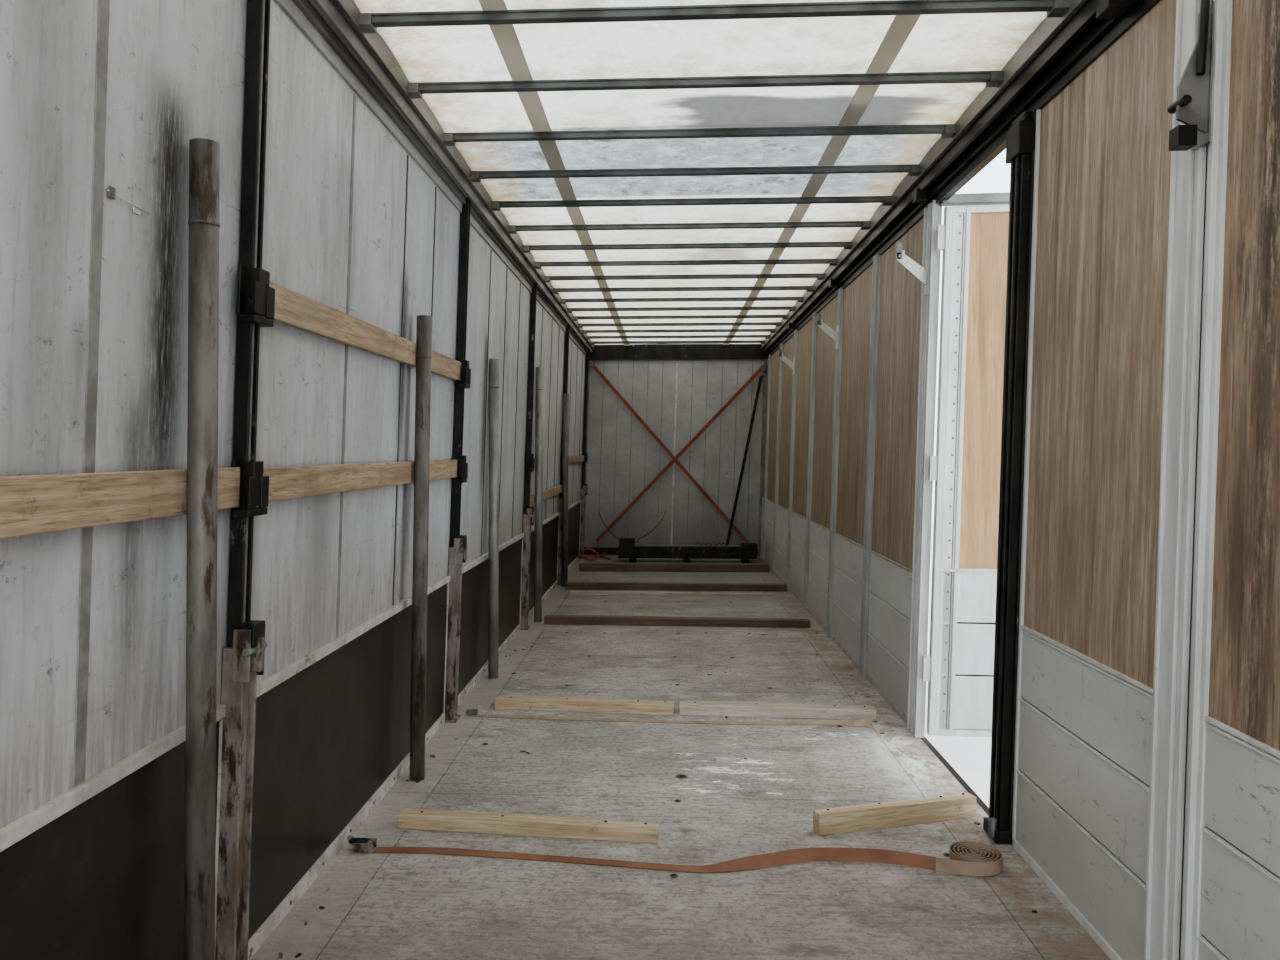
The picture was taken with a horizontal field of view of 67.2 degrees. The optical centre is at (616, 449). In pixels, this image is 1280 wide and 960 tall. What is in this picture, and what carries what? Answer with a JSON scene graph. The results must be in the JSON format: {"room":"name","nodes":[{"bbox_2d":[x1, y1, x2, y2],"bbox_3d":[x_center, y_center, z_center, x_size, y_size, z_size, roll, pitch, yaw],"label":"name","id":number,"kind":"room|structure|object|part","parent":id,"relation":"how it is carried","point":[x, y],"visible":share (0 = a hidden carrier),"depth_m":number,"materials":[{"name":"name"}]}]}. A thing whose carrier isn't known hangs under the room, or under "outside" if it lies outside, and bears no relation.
{"room":"truck trailer interior","nodes":[
{"label":"truck trailer interior","id":0,"kind":"room"},
{"bbox_2d":[0,0,585,828],"bbox_3d":[-0.833,0.000,6.353,0.129,3.000,14.000,0,0,3],"label":"wall","id":1,"kind":"structure","parent":0,"point":[176,76],"depth_m":2.27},
{"bbox_2d":[0,704,225,959],"bbox_3d":[-1.115,1.059,1.350,0.054,0.782,2.366,0,0,3],"label":"kickboard","id":2,"kind":"object","parent":1,"relation":"attached to","point":[96,871],"visible":0.67,"depth_m":2.02,"materials":[{"name":"black wood"}]},
{"bbox_2d":[107,186,149,214],"bbox_3d":[-1.026,-0.520,2.019,0.007,0.030,0.155,0,0,3],"label":"tag","id":3,"kind":"object","parent":1,"relation":"attached to","point":[111,190],"visible":1,"depth_m":1.98,"materials":[{"name":"paper"}]},
{"bbox_2d":[73,0,582,785],"bbox_3d":[-0.788,-0.298,6.696,0.067,1.924,11.725,0,0,3],"label":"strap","id":4,"kind":"object","parent":1,"relation":"attached to","point":[101,75],"visible":0.79,"depth_m":1.92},
{"bbox_2d":[248,575,449,959],"bbox_3d":[-0.981,1.059,3.881,0.054,0.782,2.516,0,0,3],"label":"kickboard","id":5,"kind":"object","parent":1,"relation":"attached to","point":[332,726],"visible":0.88,"depth_m":3.36,"materials":[{"name":"black wood"}]},
{"bbox_2d":[274,0,593,355],"bbox_3d":[-0.743,-1.385,6.348,0.126,0.230,14.000,0,0,3],"label":"roof rail","id":6,"kind":"object","parent":1,"relation":"attached to","point":[364,61],"depth_m":3.95,"materials":[{"name":"grey metal"}]},
{"bbox_2d":[535,259,836,268],"bbox_3d":[0.513,-1.421,7.333,2.341,0.042,0.070,0,0,3],"label":"bow","id":7,"kind":"object","parent":6,"relation":"attached to","point":[832,262],"depth_m":7.32,"materials":[{"name":"grey metal"}]},
{"bbox_2d":[523,241,851,252],"bbox_3d":[0.481,-1.421,6.734,2.341,0.042,0.070,0,0,3],"label":"bow","id":8,"kind":"object","parent":6,"relation":"attached to","point":[847,245],"depth_m":6.71,"materials":[{"name":"grey metal"}]},
{"bbox_2d":[509,221,869,233],"bbox_3d":[0.450,-1.421,6.135,2.341,0.042,0.070,0,0,3],"label":"bow","id":9,"kind":"object","parent":6,"relation":"attached to","point":[865,225],"depth_m":6.12,"materials":[{"name":"grey metal"}]},
{"bbox_2d":[492,196,892,210],"bbox_3d":[0.418,-1.421,5.536,2.341,0.042,0.070,0,0,3],"label":"bow","id":10,"kind":"object","parent":6,"relation":"attached to","point":[885,200],"depth_m":5.52,"materials":[{"name":"grey metal"}]},
{"bbox_2d":[470,164,920,181],"bbox_3d":[0.386,-1.421,4.936,2.341,0.042,0.070,0,0,3],"label":"bow","id":11,"kind":"object","parent":6,"relation":"attached to","point":[912,169],"depth_m":4.92,"materials":[{"name":"grey metal"}]},
{"bbox_2d":[443,124,955,145],"bbox_3d":[0.354,-1.421,4.337,2.341,0.042,0.070,0,0,3],"label":"bow","id":12,"kind":"object","parent":6,"relation":"attached to","point":[946,130],"depth_m":4.32,"materials":[{"name":"grey metal"}]},
{"bbox_2d":[407,70,1003,98],"bbox_3d":[0.323,-1.421,3.738,2.341,0.042,0.070,0,0,3],"label":"bow","id":13,"kind":"object","parent":6,"relation":"attached to","point":[991,78],"depth_m":3.72,"materials":[{"name":"grey metal"}]},
{"bbox_2d":[358,0,1069,32],"bbox_3d":[0.291,-1.421,3.139,2.341,0.042,0.070,0,0,3],"label":"bow","id":14,"kind":"object","parent":6,"relation":"attached to","point":[368,22],"depth_m":3.13,"materials":[{"name":"grey metal"}]},
{"bbox_2d":[458,533,523,705],"bbox_3d":[-0.843,1.059,6.498,0.054,0.782,2.536,0,0,3],"label":"kickboard","id":15,"kind":"object","parent":1,"relation":"attached to","point":[473,652],"visible":0.66,"depth_m":6.15,"materials":[{"name":"black wood"}]},
{"bbox_2d":[528,512,559,619],"bbox_3d":[-0.705,1.059,9.109,0.054,0.782,2.506,0,0,3],"label":"kickboard","id":16,"kind":"object","parent":1,"relation":"attached to","point":[550,526],"visible":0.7,"depth_m":9.45,"materials":[{"name":"black wood"}]},
{"bbox_2d":[568,500,581,570],"bbox_3d":[-0.568,1.059,11.695,0.054,0.782,2.486,0,0,3],"label":"kickboard","id":17,"kind":"object","parent":1,"relation":"attached to","point":[574,510],"visible":0.58,"depth_m":12.11,"materials":[{"name":"black wood"}]},
{"bbox_2d":[584,343,763,547],"bbox_3d":[0.786,0.010,13.297,2.632,3.080,0.040,0,0,3],"label":"wall","id":18,"kind":"structure","parent":0,"point":[653,373],"depth_m":13.28,"materials":[{"name":"metal"}]},
{"bbox_2d":[589,362,758,555],"bbox_3d":[0.780,0.113,13.196,2.333,2.665,0.061,0,0,4],"label":"strap","id":19,"kind":"object","parent":18,"relation":"attached to","point":[591,364],"visible":0.96,"depth_m":13.17,"materials":[{"name":"red fabric"}]},
{"bbox_2d":[584,344,766,555],"bbox_3d":[0.784,0.000,13.252,2.566,2.900,0.050,0,0,3],"label":"trim","id":20,"kind":"structure","parent":18,"relation":"attached to","point":[692,351],"depth_m":13.24,"materials":[{"name":"black metal"}]},
{"bbox_2d":[596,365,764,541],"bbox_3d":[0.865,0.053,13.172,2.319,2.427,0.062,0,0,1],"label":"strap","id":21,"kind":"object","parent":18,"relation":"attached to","point":[762,367],"visible":1,"depth_m":13.14,"materials":[{"name":"red fabric"}]},
{"bbox_2d":[726,371,763,544],"bbox_3d":[1.748,0.107,13.124,0.546,2.373,0.072,0,0,-10],"label":"strap","id":22,"kind":"object","parent":18,"relation":"attached to","point":[761,374],"visible":0.98,"depth_m":13.09,"materials":[{"name":"black fabric"}]},
{"bbox_2d":[591,340,764,344],"bbox_3d":[0.798,-1.421,12.726,2.341,0.042,0.070,0,0,3],"label":"bow","id":23,"kind":"object","parent":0,"point":[736,341],"depth_m":12.71,"materials":[{"name":"grey metal"}]},
{"bbox_2d":[587,335,769,339],"bbox_3d":[0.767,-1.421,12.126,2.341,0.042,0.070,0,0,3],"label":"bow","id":24,"kind":"object","parent":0,"point":[669,336],"depth_m":12.10,"materials":[{"name":"grey metal"}]},
{"bbox_2d":[583,329,774,333],"bbox_3d":[0.735,-1.421,11.527,2.341,0.042,0.070,0,0,3],"label":"bow","id":25,"kind":"object","parent":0,"point":[674,330],"depth_m":11.51,"materials":[{"name":"grey metal"}]},
{"bbox_2d":[578,322,780,327],"bbox_3d":[0.703,-1.421,10.928,2.341,0.042,0.070,0,0,3],"label":"bow","id":26,"kind":"object","parent":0,"point":[777,324],"depth_m":10.91,"materials":[{"name":"grey metal"}]},
{"bbox_2d":[573,315,786,320],"bbox_3d":[0.672,-1.421,10.329,2.341,0.042,0.070,0,0,3],"label":"bow","id":27,"kind":"object","parent":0,"point":[575,318],"depth_m":10.31,"materials":[{"name":"grey metal"}]},
{"bbox_2d":[250,555,1110,959],"bbox_3d":[0.335,1.518,6.291,2.615,0.143,14.000,0,0,3],"label":"floor","id":28,"kind":"structure","parent":0,"point":[378,906],"depth_m":3.71,"materials":[{"name":"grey concrete"}]},
{"bbox_2d":[184,138,219,959],"bbox_3d":[-0.973,0.365,2.255,0.080,2.170,0.068,0,0,3],"label":"pole","id":29,"kind":"object","parent":28,"relation":"on","point":[204,154],"visible":1,"depth_m":2.23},
{"bbox_2d":[215,0,274,959],"bbox_3d":[-0.996,0.050,2.566,0.135,2.800,0.120,0,0,3],"label":"post","id":30,"kind":"object","parent":28,"relation":"on","point":[243,656],"visible":1,"depth_m":2.54,"materials":[{"name":"black metal"}]},
{"bbox_2d":[0,467,239,538],"bbox_3d":[-1.079,0.098,1.044,0.025,0.105,2.970,0,0,3],"label":"wooden side lath","id":31,"kind":"object","parent":30,"relation":"attached to","point":[29,504],"visible":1,"depth_m":1.88,"materials":[{"name":"brown wood"}]},
{"bbox_2d":[263,459,457,500],"bbox_3d":[-0.929,0.098,3.869,0.025,0.095,2.530,0,0,3],"label":"wooden side lath","id":32,"kind":"object","parent":30,"relation":"attached to","point":[295,481],"visible":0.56,"depth_m":3.31,"materials":[{"name":"brown wood"}]},
{"bbox_2d":[409,315,431,780],"bbox_3d":[-0.866,0.430,4.242,0.099,2.041,0.068,0,0,3],"label":"pole","id":33,"kind":"object","parent":28,"relation":"on","point":[424,322],"visible":1,"depth_m":4.21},
{"bbox_2d":[445,198,470,722],"bbox_3d":[-0.858,0.050,5.173,0.135,2.800,0.120,0,0,3],"label":"post","id":34,"kind":"object","parent":28,"relation":"on","point":[457,556],"visible":0.94,"depth_m":5.14,"materials":[{"name":"black metal"}]},
{"bbox_2d":[262,281,460,380],"bbox_3d":[-0.911,-0.420,3.879,0.025,0.100,2.550,0,0,3],"label":"wooden side lath","id":35,"kind":"object","parent":34,"relation":"attached to","point":[294,309],"visible":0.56,"depth_m":3.33,"materials":[{"name":"brown wood"}]},
{"bbox_2d":[488,359,499,678],"bbox_3d":[-0.785,0.435,6.130,0.074,2.030,0.068,0,0,3],"label":"pole","id":36,"kind":"object","parent":28,"relation":"on","point":[494,364],"visible":1,"depth_m":6.10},
{"bbox_2d":[398,808,658,842],"bbox_3d":[-0.340,1.423,3.654,0.999,0.053,0.077,0,0,8],"label":"wooden plank","id":37,"kind":"object","parent":28,"relation":"on","point":[422,819],"visible":1,"depth_m":3.63,"materials":[{"name":"brown wood"}]},
{"bbox_2d":[520,283,536,629],"bbox_3d":[-0.719,0.050,7.799,0.135,2.800,0.120,0,0,3],"label":"post","id":38,"kind":"object","parent":28,"relation":"on","point":[529,514],"visible":0.93,"depth_m":7.77,"materials":[{"name":"black metal"}]},
{"bbox_2d":[530,484,561,506],"bbox_3d":[-0.663,0.420,9.098,0.025,0.100,2.500,0,0,3],"label":"wooden side lath","id":39,"kind":"object","parent":38,"relation":"attached to","point":[556,490],"visible":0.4,"depth_m":9.21,"materials":[{"name":"brown wood"}]},
{"bbox_2d":[534,367,542,621],"bbox_3d":[-0.663,0.375,8.146,0.081,2.150,0.068,0,0,3],"label":"pole","id":40,"kind":"object","parent":28,"relation":"on","point":[539,370],"visible":1,"depth_m":8.12,"materials":[{"name":"grey metal"}]},
{"bbox_2d":[557,325,569,584],"bbox_3d":[-0.582,0.050,10.395,0.135,2.800,0.120,0,0,3],"label":"post","id":41,"kind":"object","parent":28,"relation":"on","point":[566,354],"visible":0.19,"depth_m":10.36,"materials":[{"name":"black metal"}]},
{"bbox_2d":[561,394,568,586],"bbox_3d":[-0.552,0.425,10.243,0.081,2.050,0.068,0,0,3],"label":"pole","id":42,"kind":"object","parent":28,"relation":"on","point":[565,429],"visible":0.98,"depth_m":10.22,"materials":[{"name":"grey metal"}]},
{"bbox_2d":[579,350,588,555],"bbox_3d":[-0.445,0.050,12.972,0.135,2.800,0.120,0,0,3],"label":"post","id":43,"kind":"object","parent":28,"relation":"on","point":[584,489],"visible":0.87,"depth_m":12.94,"materials":[{"name":"black metal"}]},
{"bbox_2d":[568,455,583,462],"bbox_3d":[-0.515,0.110,11.694,0.024,0.080,2.500,0,0,3],"label":"wooden side lath","id":44,"kind":"object","parent":43,"relation":"attached to","point":[571,459],"visible":0.56,"depth_m":11.70,"materials":[{"name":"brown wood"}]},
{"bbox_2d":[495,695,674,714],"bbox_3d":[-0.181,1.421,5.367,1.002,0.058,0.092,0,0,7],"label":"wooden plank","id":45,"kind":"object","parent":28,"relation":"on","point":[540,703],"visible":1,"depth_m":5.33,"materials":[{"name":"brown wood"}]},
{"bbox_2d":[576,547,610,560],"bbox_3d":[-0.314,1.373,12.635,0.467,0.156,0.375,0,0,3],"label":"strap","id":46,"kind":"object","parent":28,"relation":"on","point":[594,557],"visible":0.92,"depth_m":12.74,"materials":[{"name":"red fabric"}]},
{"bbox_2d":[599,512,665,542],"bbox_3d":[0.206,1.040,12.957,0.903,0.428,0.020,0,0,3],"label":"strap","id":47,"kind":"object","parent":28,"relation":"on","point":[665,512],"visible":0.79,"depth_m":12.95,"materials":[{"name":"black fabric"}]},
{"bbox_2d":[278,629,1036,958],"bbox_3d":[0.306,1.447,5.194,2.353,0.006,5.425,0,0,3],"label":"debris","id":48,"kind":"object","parent":28,"relation":"on","point":[433,756],"visible":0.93,"depth_m":4.19,"materials":[{"name":"wood"}]},
{"bbox_2d":[466,709,871,726],"bbox_3d":[0.260,1.430,5.148,2.179,0.037,0.082,0,0,5],"label":"strap","id":49,"kind":"object","parent":28,"relation":"on","point":[469,712],"visible":1,"depth_m":5.11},
{"bbox_2d":[570,591,773,596],"bbox_3d":[0.543,1.433,9.595,2.030,0.033,0.052,0,0,4],"label":"wooden plank","id":50,"kind":"object","parent":28,"relation":"on","point":[571,592],"visible":1,"depth_m":9.58,"materials":[{"name":"wood"}]},
{"bbox_2d":[579,563,768,571],"bbox_3d":[0.679,1.403,11.506,2.261,0.093,0.127,0,0,2],"label":"wooden plank","id":51,"kind":"object","parent":28,"relation":"on","point":[583,567],"visible":1,"depth_m":11.45,"materials":[{"name":"brown wood"}]},
{"bbox_2d":[347,835,1002,875],"bbox_3d":[0.177,1.425,3.402,2.327,0.048,0.201,0,0,3],"label":"strap","id":52,"kind":"object","parent":28,"relation":"on","point":[969,858],"visible":1,"depth_m":3.37,"materials":[{"name":"fabric"}]},
{"bbox_2d":[566,582,786,591],"bbox_3d":[0.608,1.413,9.972,2.280,0.073,0.107,0,0,4],"label":"wooden plank","id":53,"kind":"object","parent":28,"relation":"on","point":[669,586],"visible":1,"depth_m":9.93,"materials":[{"name":"brown wood"}]},
{"bbox_2d":[544,615,809,627],"bbox_3d":[0.487,1.419,7.976,2.191,0.063,0.107,0,0,5],"label":"wooden plank","id":54,"kind":"object","parent":28,"relation":"on","point":[548,619],"visible":1,"depth_m":7.94,"materials":[{"name":"brown wood"}]},
{"bbox_2d":[618,538,756,562],"bbox_3d":[0.917,1.300,12.499,1.786,0.300,0.300,0,0,3],"label":"beam","id":55,"kind":"structure","parent":28,"relation":"on","point":[627,547],"depth_m":12.42,"materials":[{"name":"black metal"}]},
{"bbox_2d":[696,542,726,546],"bbox_3d":[1.214,1.214,12.393,0.403,0.054,0.134,0,0,3],"label":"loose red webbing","id":56,"kind":"object","parent":55,"relation":"on","point":[697,542],"visible":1,"depth_m":12.38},
{"bbox_2d":[760,354,770,560],"bbox_3d":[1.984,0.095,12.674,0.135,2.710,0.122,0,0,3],"label":"wall post","id":57,"kind":"object","parent":28,"relation":"on","point":[769,363],"visible":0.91,"depth_m":12.62,"materials":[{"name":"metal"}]},
{"bbox_2d":[772,343,781,572],"bbox_3d":[1.917,0.095,11.396,0.135,2.710,0.122,0,0,3],"label":"wall post","id":58,"kind":"object","parent":28,"relation":"on","point":[780,360],"visible":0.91,"depth_m":11.34,"materials":[{"name":"metal"}]},
{"bbox_2d":[679,701,875,719],"bbox_3d":[0.872,1.421,5.263,1.056,0.058,0.095,0,0,5],"label":"wooden plank","id":59,"kind":"object","parent":28,"relation":"on","point":[709,708],"visible":1,"depth_m":5.23,"materials":[{"name":"beige wood"}]},
{"bbox_2d":[778,329,796,588],"bbox_3d":[1.806,0.095,10.100,0.219,2.710,0.122,0,0,3],"label":"wall post","id":60,"kind":"object","parent":28,"relation":"on","point":[792,365],"visible":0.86,"depth_m":10.07,"materials":[{"name":"metal"}]},
{"bbox_2d":[803,311,815,609],"bbox_3d":[1.779,0.095,8.799,0.135,2.710,0.122,0,0,3],"label":"wall post","id":61,"kind":"object","parent":28,"relation":"on","point":[814,313],"visible":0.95,"depth_m":8.75,"materials":[{"name":"metal"}]},
{"bbox_2d":[817,287,841,636],"bbox_3d":[1.669,0.095,7.503,0.219,2.710,0.122,0,0,3],"label":"wall post","id":62,"kind":"object","parent":28,"relation":"on","point":[835,335],"visible":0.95,"depth_m":7.48,"materials":[{"name":"metal"}]},
{"bbox_2d":[859,253,878,676],"bbox_3d":[1.642,0.095,6.203,0.135,2.710,0.122,0,0,3],"label":"wall post","id":63,"kind":"object","parent":28,"relation":"on","point":[875,274],"visible":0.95,"depth_m":6.18,"materials":[{"name":"metal"}]},
{"bbox_2d":[813,793,975,835],"bbox_3d":[1.084,1.409,3.732,0.690,0.083,0.056,0,0,-16],"label":"wooden plank","id":64,"kind":"object","parent":28,"relation":"on","point":[863,817],"visible":1,"depth_m":3.70,"materials":[{"name":"brown wood"}]},
{"bbox_2d":[895,200,941,737],"bbox_3d":[1.533,0.095,4.931,0.219,2.710,0.170,0,0,3],"label":"wall post","id":65,"kind":"object","parent":28,"relation":"on","point":[928,273],"visible":0.99,"depth_m":4.85,"materials":[{"name":"metal"}]},
{"bbox_2d":[922,204,1008,736],"bbox_3d":[2.181,0.102,4.745,1.320,2.635,0.064,0,0,6],"label":"leaf","id":66,"kind":"object","parent":65,"relation":"attached to","point":[982,257],"depth_m":4.78,"materials":[{"name":"brown wood"}]},
{"bbox_3d":[1.620,0.068,4.802,0.190,2.477,0.042,0,0,3],"label":"hinges and rivets","id":67,"kind":"part","parent":66,"relation":"part of","materials":[{"name":"white metal"}]},
{"bbox_2d":[940,192,1009,206],"bbox_3d":[2.230,-1.248,4.743,1.226,0.045,0.070,0,0,6],"label":"header bar","id":68,"kind":"object","parent":65,"relation":"attached to","point":[969,198],"visible":0.24,"depth_m":4.76,"materials":[{"name":"white metal"}]},
{"bbox_2d":[983,109,1035,843],"bbox_3d":[1.489,0.098,3.616,0.227,2.695,0.180,0,0,3],"label":"post","id":69,"kind":"object","parent":28,"relation":"on","point":[1020,139],"visible":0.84,"depth_m":3.55,"materials":[{"name":"black metal"}]},
{"bbox_2d":[1144,0,1223,959],"bbox_3d":[1.438,0.095,2.423,0.142,2.710,0.210,0,0,3],"label":"wall post","id":70,"kind":"object","parent":28,"relation":"on","point":[1195,107],"visible":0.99,"depth_m":2.42,"materials":[{"name":"metal"}]},
{"bbox_2d":[567,306,794,312],"bbox_3d":[0.640,-1.421,9.730,2.341,0.042,0.070,0,0,3],"label":"bow","id":71,"kind":"object","parent":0,"point":[791,308],"depth_m":9.71,"materials":[{"name":"grey metal"}]},
{"bbox_2d":[561,297,802,303],"bbox_3d":[0.608,-1.421,9.131,2.341,0.042,0.070,0,0,3],"label":"bow","id":72,"kind":"object","parent":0,"point":[799,299],"depth_m":9.11,"materials":[{"name":"grey metal"}]},
{"bbox_2d":[553,286,812,293],"bbox_3d":[0.576,-1.421,8.531,2.341,0.042,0.070,0,0,3],"label":"bow","id":73,"kind":"object","parent":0,"point":[741,288],"depth_m":8.51,"materials":[{"name":"grey metal"}]},
{"bbox_2d":[545,273,823,281],"bbox_3d":[0.545,-1.421,7.932,2.341,0.042,0.070,0,0,3],"label":"bow","id":74,"kind":"object","parent":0,"point":[820,276],"depth_m":7.92,"materials":[{"name":"grey metal"}]},
{"bbox_2d":[479,0,919,345],"bbox_3d":[0.448,-1.441,6.285,1.440,0.004,14.000,0,0,3],"label":"strap","id":75,"kind":"object","parent":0,"point":[505,35],"depth_m":4.16,"materials":[{"name":"beige fabric"}]},
{"bbox_2d":[354,0,1046,344],"bbox_3d":[0.464,-1.468,6.284,2.411,0.041,14.000,0,0,3],"label":"ceiling","id":76,"kind":"structure","parent":0,"point":[969,41],"depth_m":4.18,"materials":[{"name":"white plastic"}]},
{"bbox_2d":[764,348,779,569],"bbox_3d":[1.963,0.090,12.033,0.132,2.720,1.160,0,0,3],"label":"wall panel","id":77,"kind":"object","parent":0,"point":[774,366],"depth_m":12.15,"materials":[{"name":"brown wood"}]},
{"bbox_2d":[775,335,793,583],"bbox_3d":[1.895,0.090,10.745,0.132,2.720,1.180,0,0,3],"label":"wall panel","id":78,"kind":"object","parent":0,"point":[788,347],"depth_m":10.83,"materials":[{"name":"brown wood"}]},
{"bbox_2d":[789,318,812,604],"bbox_3d":[1.826,0.090,9.447,0.132,2.720,1.180,0,0,3],"label":"wall panel","id":79,"kind":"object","parent":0,"point":[804,335],"depth_m":9.51,"materials":[{"name":"brown wood"}]},
{"bbox_2d":[807,295,837,630],"bbox_3d":[1.757,0.090,8.149,0.132,2.720,1.180,0,0,3],"label":"wall panel","id":80,"kind":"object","parent":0,"point":[825,346],"depth_m":8.19,"materials":[{"name":"brown wood"}]},
{"bbox_2d":[831,263,872,668],"bbox_3d":[1.688,0.090,6.850,0.132,2.720,1.180,0,0,3],"label":"wall panel","id":81,"kind":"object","parent":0,"point":[857,296],"depth_m":6.87,"materials":[{"name":"brown wood"}]},
{"bbox_2d":[865,217,923,724],"bbox_3d":[1.621,0.090,5.577,0.132,2.720,1.130,0,0,3],"label":"wall panel","id":82,"kind":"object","parent":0,"point":[899,290],"depth_m":5.57,"materials":[{"name":"brown wood"}]},
{"bbox_2d":[761,0,1159,358],"bbox_3d":[1.664,-1.370,6.221,0.129,0.260,14.000,0,0,3],"label":"roof rail","id":83,"kind":"structure","parent":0,"point":[1059,49],"depth_m":3.97,"materials":[{"name":"black metal"}]},
{"bbox_3d":[1.664,-1.370,6.221,0.129,0.260,14.000,0,0,3],"label":"rail","id":84,"kind":"part","parent":83,"relation":"part of","materials":[{"name":"black metal"}]},
{"bbox_2d":[1011,0,1175,959],"bbox_3d":[1.486,0.090,3.026,0.132,2.720,1.000,0,0,3],"label":"wall panel","id":85,"kind":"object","parent":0,"point":[1101,193],"depth_m":2.94,"materials":[{"name":"brown wood"}]},
{"bbox_2d":[1191,0,1279,959],"bbox_3d":[1.416,0.090,1.702,0.132,2.720,1.250,0,0,3],"label":"wall panel","id":86,"kind":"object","parent":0,"point":[1236,895],"depth_m":2.20,"materials":[{"name":"brown wood"}]},
{"label":"outside","id":87,"kind":"structure","parent":0,"visible":0},
{"bbox_2d":[924,524,990,806],"bbox_3d":[0.396,2.675,7.489,50.000,0.050,55.000,0,0,3],"label":"ground","id":88,"kind":"structure","parent":87,"point":[970,757],"depth_m":8.40,"materials":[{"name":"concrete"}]}
]}

